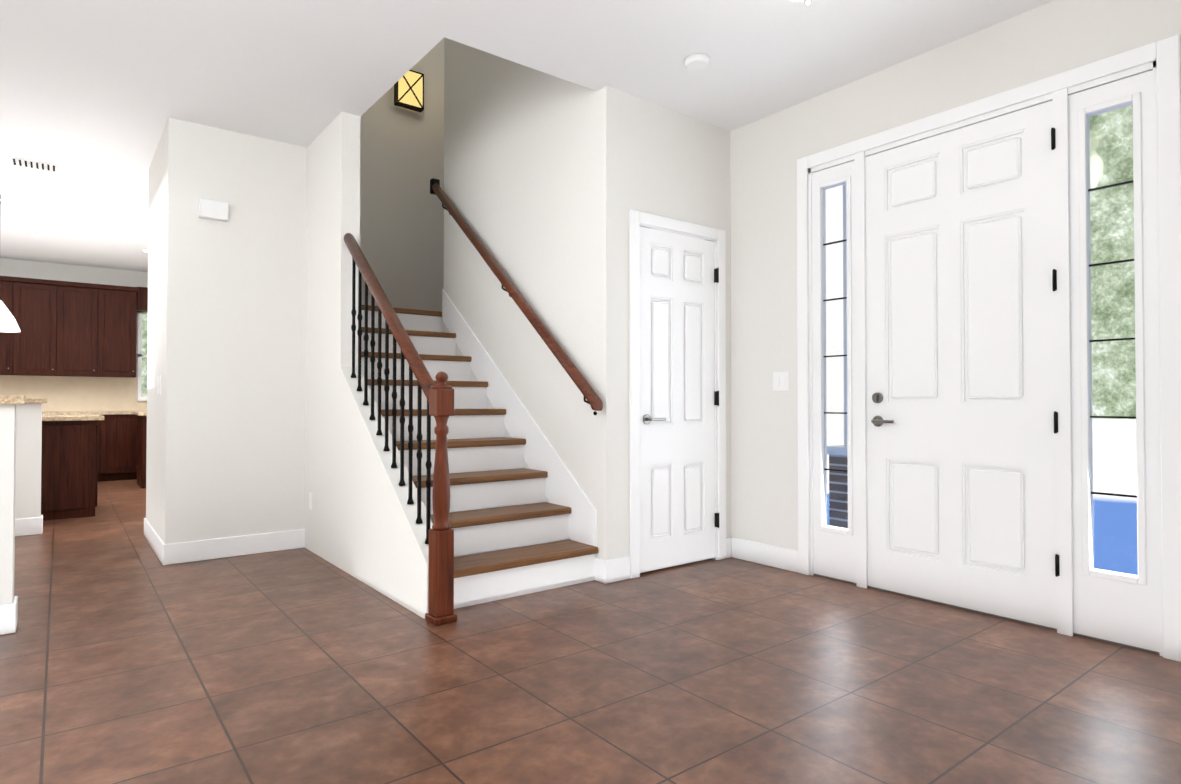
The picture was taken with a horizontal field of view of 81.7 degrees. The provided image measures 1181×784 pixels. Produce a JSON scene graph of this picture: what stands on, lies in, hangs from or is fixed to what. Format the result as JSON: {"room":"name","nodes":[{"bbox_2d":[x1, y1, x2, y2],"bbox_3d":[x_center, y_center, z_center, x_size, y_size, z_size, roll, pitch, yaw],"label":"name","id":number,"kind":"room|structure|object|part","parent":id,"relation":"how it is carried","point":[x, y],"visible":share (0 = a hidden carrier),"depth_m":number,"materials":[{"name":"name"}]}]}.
{"room":"entrance hall","nodes":[
{"label":"entrance hall","id":0,"kind":"room"},
{"bbox_2d":[0,396,31,604],"bbox_3d":[-3.355,0.550,2.644,1.790,1.080,0.230,1,-1,-38],"label":"wall","id":1,"kind":"structure","parent":0,"point":[20,450],"depth_m":3.11,"materials":[{"name":"paint"}]},
{"bbox_2d":[0,603,15,634],"bbox_3d":[-3.298,1.022,2.578,1.728,0.135,0.014,1,-1,-38],"label":"baseboard","id":2,"kind":"structure","parent":1,"relation":"attached to","point":[7,618],"depth_m":3.09,"materials":[{"name":"white wood"}]},
{"bbox_2d":[13,596,17,628],"bbox_3d":[-2.672,1.030,3.168,0.014,0.135,0.150,1,-1,-38],"label":"baseboard","id":3,"kind":"structure","parent":1,"relation":"attached to","point":[15,599],"depth_m":3.16,"materials":[{"name":"white wood"}]},
{"bbox_2d":[32,398,46,517],"bbox_3d":[-5.114,0.582,4.943,1.835,1.080,0.260,1,-1,-38],"label":"wall","id":4,"kind":"structure","parent":0,"point":[36,402],"depth_m":5.41,"materials":[{"name":"paint"}]},
{"bbox_2d":[15,517,42,535],"bbox_3d":[-5.059,1.053,4.882,1.776,0.135,0.014,1,-1,-38],"label":"baseboard","id":5,"kind":"structure","parent":4,"relation":"attached to","point":[28,526],"depth_m":5.37,"materials":[{"name":"white wood"}]},
{"bbox_2d":[0,258,147,401],"bbox_3d":[-7.331,-0.272,9.051,7.980,2.900,0.150,1,-1,-38],"label":"wall","id":6,"kind":"structure","parent":0,"point":[54,271],"depth_m":9.25,"materials":[{"name":"paint"}]},
{"bbox_2d":[0,276,15,375],"bbox_3d":[-7.536,-0.834,8.579,0.433,1.230,0.355,1,-1,-38],"label":"upper cabinet","id":7,"kind":"object","parent":6,"relation":"attached to","point":[7,283],"depth_m":8.55,"materials":[{"name":"brown wood"}]},
{"bbox_2d":[12,277,59,375],"bbox_3d":[-7.194,-0.830,8.844,0.433,1.230,0.355,1,-1,-38],"label":"upper cabinet","id":8,"kind":"object","parent":6,"relation":"attached to","point":[37,300],"depth_m":8.72,"materials":[{"name":"brown wood"}]},
{"bbox_2d":[56,281,99,375],"bbox_3d":[-6.852,-0.827,9.110,0.434,1.230,0.355,1,-1,-38],"label":"upper cabinet","id":9,"kind":"object","parent":6,"relation":"attached to","point":[69,348],"depth_m":8.98,"materials":[{"name":"brown wood"}]},
{"bbox_2d":[96,284,139,379],"bbox_3d":[-6.510,-0.823,9.376,0.433,1.230,0.355,1,-1,-38],"label":"upper cabinet","id":10,"kind":"object","parent":6,"relation":"attached to","point":[119,305],"depth_m":9.25,"materials":[{"name":"brown wood"}]},
{"bbox_2d":[136,287,147,311],"bbox_3d":[-5.764,-1.290,9.998,1.500,0.320,0.299,1,-1,-38],"label":"upper cabinet","id":11,"kind":"object","parent":6,"relation":"attached to","point":[143,291],"depth_m":9.47,"materials":[{"name":"brown wood"}]},
{"bbox_2d":[137,313,147,400],"bbox_3d":[-5.888,-0.494,10.049,1.300,1.250,0.049,1,-1,-38],"label":"kitchen window","id":12,"kind":"structure","parent":6,"relation":"in","point":[142,357],"depth_m":9.69,"materials":[{"name":"glass"}]},
{"bbox_2d":[305,112,432,618],"bbox_3d":[-1.715,-0.333,4.594,0.120,2.900,3.183,1,-1,-38],"label":"wall","id":13,"kind":"structure","parent":0,"point":[333,187],"depth_m":4.36,"materials":[{"name":"paint"}]},
{"bbox_2d":[309,492,312,509],"bbox_3d":[-1.969,0.767,4.801,0.008,0.115,0.070,1,-1,-38],"label":"outlet","id":14,"kind":"object","parent":13,"relation":"attached to","point":[311,501],"visible":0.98,"depth_m":4.78,"materials":[{"name":"white plastic"}]},
{"bbox_2d":[344,233,456,625],"bbox_3d":[-1.113,0.040,3.798,0.116,2.131,1.406,1,-1,-38],"label":"stair railing","id":15,"kind":"object","parent":13,"relation":"on","point":[439,540],"visible":1,"depth_m":3.48,"materials":[{"name":"brown wood"}]},
{"bbox_2d":[360,38,443,311],"bbox_3d":[-1.887,-1.757,6.530,2.200,5.800,0.244,1,-1,-38],"label":"wall","id":16,"kind":"structure","parent":0,"point":[401,208],"depth_m":6.57,"materials":[{"name":"paint"}]},
{"bbox_3d":[-1.746,-2.907,6.560,0.270,0.350,0.093,1,-1,-38],"label":"landing sconce","id":17,"kind":"part","parent":16,"relation":"part of","materials":[{"name":"yellow glass"}]},
{"bbox_2d":[0,0,1054,271],"bbox_3d":[-3.067,-1.922,3.585,7.980,0.250,14.050,1,-1,-38],"label":"ceiling","id":18,"kind":"structure","parent":0,"point":[94,94],"depth_m":3.71,"materials":[{"name":"paint"}]},
{"bbox_2d":[0,194,20,332],"bbox_3d":[-5.265,-1.153,6.078,0.304,1.219,0.304,1,-1,-38],"label":"pendant light","id":19,"kind":"object","parent":18,"relation":"hanging from","point":[8,323],"visible":1,"depth_m":6.05,"materials":[{"name":"white glass"}]},
{"bbox_2d":[9,156,59,171],"bbox_3d":[-4.316,-1.766,5.304,0.300,0.014,0.200,1,-1,-38],"label":"ceiling vent","id":20,"kind":"object","parent":18,"relation":"in","point":[29,163],"visible":0.98,"depth_m":5.29,"materials":[{"name":"white plastic"}]},
{"bbox_2d":[685,53,709,70],"bbox_3d":[0.577,-1.778,3.685,0.136,0.033,0.136,1,-1,-38],"label":"smoke detector","id":21,"kind":"object","parent":18,"relation":"attached to","point":[697,61],"visible":1,"depth_m":3.65,"materials":[{"name":"white plastic"}]},
{"bbox_2d":[792,0,811,4],"bbox_3d":[0.823,-1.638,2.583,0.296,0.344,0.296,1,-1,-38],"label":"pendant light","id":22,"kind":"object","parent":18,"relation":"hanging from","point":[807,2],"visible":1,"depth_m":2.58,"materials":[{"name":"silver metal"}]},
{"bbox_2d":[443,37,621,559],"bbox_3d":[-0.517,-1.780,4.875,0.120,5.800,2.140,1,-1,-38],"label":"wall","id":23,"kind":"structure","parent":0,"point":[533,175],"depth_m":4.47,"materials":[{"name":"paint"}]},
{"bbox_2d":[430,178,602,414],"bbox_3d":[-0.614,-0.812,4.799,0.108,1.916,2.200,1,-1,-38],"label":"handrail","id":24,"kind":"object","parent":23,"relation":"attached to","point":[591,396],"visible":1,"depth_m":4.52,"materials":[{"name":"brown wood"}]},
{"bbox_2d":[442,289,596,557],"bbox_3d":[-0.597,0.127,4.844,0.012,1.986,2.050,1,-1,-38],"label":"trim","id":25,"kind":"structure","parent":23,"relation":"attached to","point":[563,487],"depth_m":4.60,"materials":[{"name":"white wood"}]},
{"bbox_2d":[595,557,604,582],"bbox_3d":[0.059,1.041,3.986,0.014,0.135,0.090,1,-1,-38],"label":"baseboard","id":26,"kind":"structure","parent":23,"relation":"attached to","point":[599,569],"depth_m":3.98,"materials":[{"name":"white wood"}]},
{"bbox_2d":[0,479,1180,783],"bbox_3d":[-3.054,1.154,3.648,7.830,0.100,13.900,1,-1,-38],"label":"floor","id":27,"kind":"structure","parent":0,"point":[126,657],"depth_m":2.55,"materials":[{"name":"tile"}]},
{"bbox_2d":[41,422,97,520],"bbox_3d":[-5.459,0.697,6.080,1.708,0.880,0.878,1,-1,-38],"label":"kitchen island","id":28,"kind":"object","parent":27,"relation":"on","point":[69,472],"depth_m":6.13,"materials":[{"name":"brown wood"}]},
{"bbox_2d":[42,414,103,421],"bbox_3d":[-5.476,0.237,6.085,1.820,0.040,0.980,1,-1,-38],"label":"island countertop","id":29,"kind":"structure","parent":28,"relation":"on","point":[84,417],"depth_m":6.15,"materials":[{"name":"beige stone"}]},
{"bbox_2d":[96,420,99,481],"bbox_3d":[-6.756,0.737,9.006,0.436,0.880,0.605,1,-1,-38],"label":"base cabinet","id":30,"kind":"object","parent":27,"relation":"on","point":[97,421],"depth_m":8.91,"materials":[{"name":"brown wood"}]},
{"bbox_2d":[100,416,136,481],"bbox_3d":[-6.411,0.741,9.273,0.437,0.880,0.605,1,-1,-38],"label":"base cabinet","id":31,"kind":"object","parent":27,"relation":"on","point":[118,434],"depth_m":9.03,"materials":[{"name":"brown wood"}]},
{"bbox_2d":[42,412,136,415],"bbox_3d":[-6.969,0.275,8.838,6.000,0.040,0.619,1,-1,-38],"label":"countertop","id":32,"kind":"structure","parent":31,"relation":"on","point":[43,413],"depth_m":8.86,"materials":[{"name":"beige stone"}]},
{"bbox_2d":[137,416,146,488],"bbox_3d":[-5.435,0.732,8.614,0.435,0.880,0.645,1,-1,-38],"label":"base cabinet","id":33,"kind":"object","parent":27,"relation":"on","point":[141,444],"depth_m":8.26,"materials":[{"name":"brown wood"}]},
{"bbox_2d":[133,412,146,415],"bbox_3d":[-4.928,0.277,9.031,1.820,0.040,0.701,1,-1,-38],"label":"countertop","id":34,"kind":"structure","parent":33,"relation":"on","point":[134,413],"depth_m":8.23,"materials":[{"name":"beige stone"}]},
{"bbox_2d":[146,118,306,543],"bbox_3d":[-2.787,-0.325,5.175,0.860,2.900,1.250,1,-1,-38],"label":"wall block","id":35,"kind":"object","parent":27,"relation":"on","point":[226,361],"visible":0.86,"depth_m":4.67,"materials":[{"name":"paint"}]},
{"bbox_2d":[144,518,163,562],"bbox_3d":[-3.132,1.053,4.888,0.014,0.135,1.250,1,-1,-38],"label":"baseboard","id":36,"kind":"structure","parent":35,"relation":"attached to","point":[154,540],"depth_m":4.81,"materials":[{"name":"white wood"}]},
{"bbox_2d":[198,198,228,220],"bbox_3d":[-2.525,-1.219,4.568,0.175,0.120,0.048,1,-1,-38],"label":"door chime","id":37,"kind":"object","parent":35,"relation":"attached to","point":[213,209],"visible":0.98,"depth_m":4.55,"materials":[{"name":"white plastic"}]},
{"bbox_2d":[162,529,304,564],"bbox_3d":[-2.405,1.050,4.652,0.873,0.135,0.014,1,-1,-38],"label":"baseboard","id":38,"kind":"structure","parent":35,"relation":"attached to","point":[197,550],"depth_m":4.62,"materials":[{"name":"white wood"}]},
{"bbox_2d":[361,305,597,608],"bbox_3d":[-0.863,0.226,5.283,2.076,1.800,3.123,1,-1,-38],"label":"staircase","id":39,"kind":"structure","parent":27,"relation":"on","point":[511,531],"depth_m":4.21,"materials":[{"name":"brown wood"}]},
{"bbox_2d":[622,92,635,556],"bbox_3d":[0.195,-0.340,4.129,0.114,2.900,0.120,1,-1,-38],"label":"wall","id":40,"kind":"structure","parent":0,"point":[628,152],"depth_m":4.07,"materials":[{"name":"paint"}]},
{"bbox_2d":[605,556,629,583],"bbox_3d":[0.160,1.041,3.998,0.189,0.135,0.014,1,-1,-38],"label":"baseboard","id":41,"kind":"structure","parent":40,"relation":"attached to","point":[617,569],"depth_m":3.99,"materials":[{"name":"white wood"}]},
{"bbox_2d":[636,97,730,537],"bbox_3d":[0.580,-0.336,4.428,0.860,2.900,0.120,1,-1,-38],"label":"wall","id":42,"kind":"structure","parent":0,"point":[676,165],"depth_m":4.41,"materials":[{"name":"paint"}]},
{"bbox_2d":[629,209,725,578],"bbox_3d":[0.534,0.012,4.375,0.846,2.203,0.136,1,-1,-38],"label":"trim","id":43,"kind":"structure","parent":42,"relation":"attached to","point":[637,219],"depth_m":4.25,"materials":[{"name":"white wood"}]},
{"bbox_2d":[639,226,718,572],"bbox_3d":[0.568,0.043,4.344,0.698,2.113,0.102,1,-1,-38],"label":"closet door","id":44,"kind":"structure","parent":42,"relation":"in","point":[679,401],"depth_m":4.34,"materials":[{"name":"white wood"}]},
{"bbox_2d":[726,537,730,557],"bbox_3d":[0.927,1.049,4.594,0.057,0.135,0.014,1,-1,-38],"label":"baseboard","id":45,"kind":"structure","parent":42,"relation":"attached to","point":[728,547],"depth_m":4.59,"materials":[{"name":"white wood"}]},
{"bbox_2d":[730,0,1180,549],"bbox_3d":[1.604,-1.792,3.952,0.150,5.800,8.600,1,-1,-38],"label":"wall","id":46,"kind":"structure","parent":0,"point":[767,152],"depth_m":4.26,"materials":[{"name":"paint"}]},
{"bbox_2d":[731,537,797,572],"bbox_3d":[1.116,1.047,4.408,0.014,0.135,0.540,1,-1,-38],"label":"baseboard","id":47,"kind":"structure","parent":46,"relation":"attached to","point":[768,555],"depth_m":4.39,"materials":[{"name":"white wood"}]},
{"bbox_2d":[773,372,788,390],"bbox_3d":[1.203,-0.067,4.314,0.010,0.120,0.120,1,-1,-38],"label":"switch plate","id":48,"kind":"object","parent":46,"relation":"attached to","point":[780,381],"visible":1,"depth_m":4.31,"materials":[{"name":"white plastic"}]},
{"bbox_2d":[812,161,855,582],"bbox_3d":[1.457,-0.118,4.043,0.056,2.438,0.300,1,-1,-38],"label":"sidelight window","id":49,"kind":"structure","parent":46,"relation":"in","point":[834,547],"depth_m":4.08,"materials":[{"name":"clear glass"}]},
{"bbox_2d":[865,101,1059,628],"bbox_3d":[1.852,-0.125,3.496,0.102,2.438,0.948,1,-1,-38],"label":"front door","id":50,"kind":"structure","parent":46,"relation":"in","point":[961,288],"depth_m":3.46,"materials":[{"name":"white wood"}]},
{"bbox_2d":[797,34,1180,661],"bbox_3d":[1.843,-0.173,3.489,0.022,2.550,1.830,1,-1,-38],"label":"door frame","id":51,"kind":"structure","parent":46,"relation":"attached to","point":[1164,54],"depth_m":3.09,"materials":[{"name":"white wood"}]},
{"bbox_2d":[1068,70,1159,651],"bbox_3d":[2.282,-0.132,2.981,0.056,2.438,0.310,1,-1,-38],"label":"sidelight window","id":52,"kind":"structure","parent":46,"relation":"in","point":[1117,607],"depth_m":2.96,"materials":[{"name":"clear glass"}]},
{"label":"outside","id":53,"kind":"structure","parent":0,"visible":0},
{"bbox_2d":[827,419,1137,574],"bbox_3d":[15.045,1.422,24.358,46.150,0.050,140.000,1,-1,-38],"label":"ground","id":54,"kind":"structure","parent":53,"point":[1119,516],"depth_m":7.55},
{"bbox_2d":[826,185,843,493],"bbox_3d":[0.748,-1.803,10.506,0.200,6.000,8.400,1,-1,-38],"label":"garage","id":55,"kind":"structure","parent":54,"relation":"on","point":[836,292],"depth_m":7.73,"materials":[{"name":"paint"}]},
{"bbox_2d":[827,184,847,527],"bbox_3d":[2.189,-0.573,5.334,0.510,3.400,0.510,1,-1,-38],"label":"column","id":56,"kind":"structure","parent":54,"relation":"on","point":[836,509],"depth_m":5.33,"materials":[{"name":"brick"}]},
{"bbox_2d":[1089,105,1135,418],"bbox_3d":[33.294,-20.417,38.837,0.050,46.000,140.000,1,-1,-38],"label":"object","id":57,"kind":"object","parent":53,"point":[1127,393],"depth_m":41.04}
]}

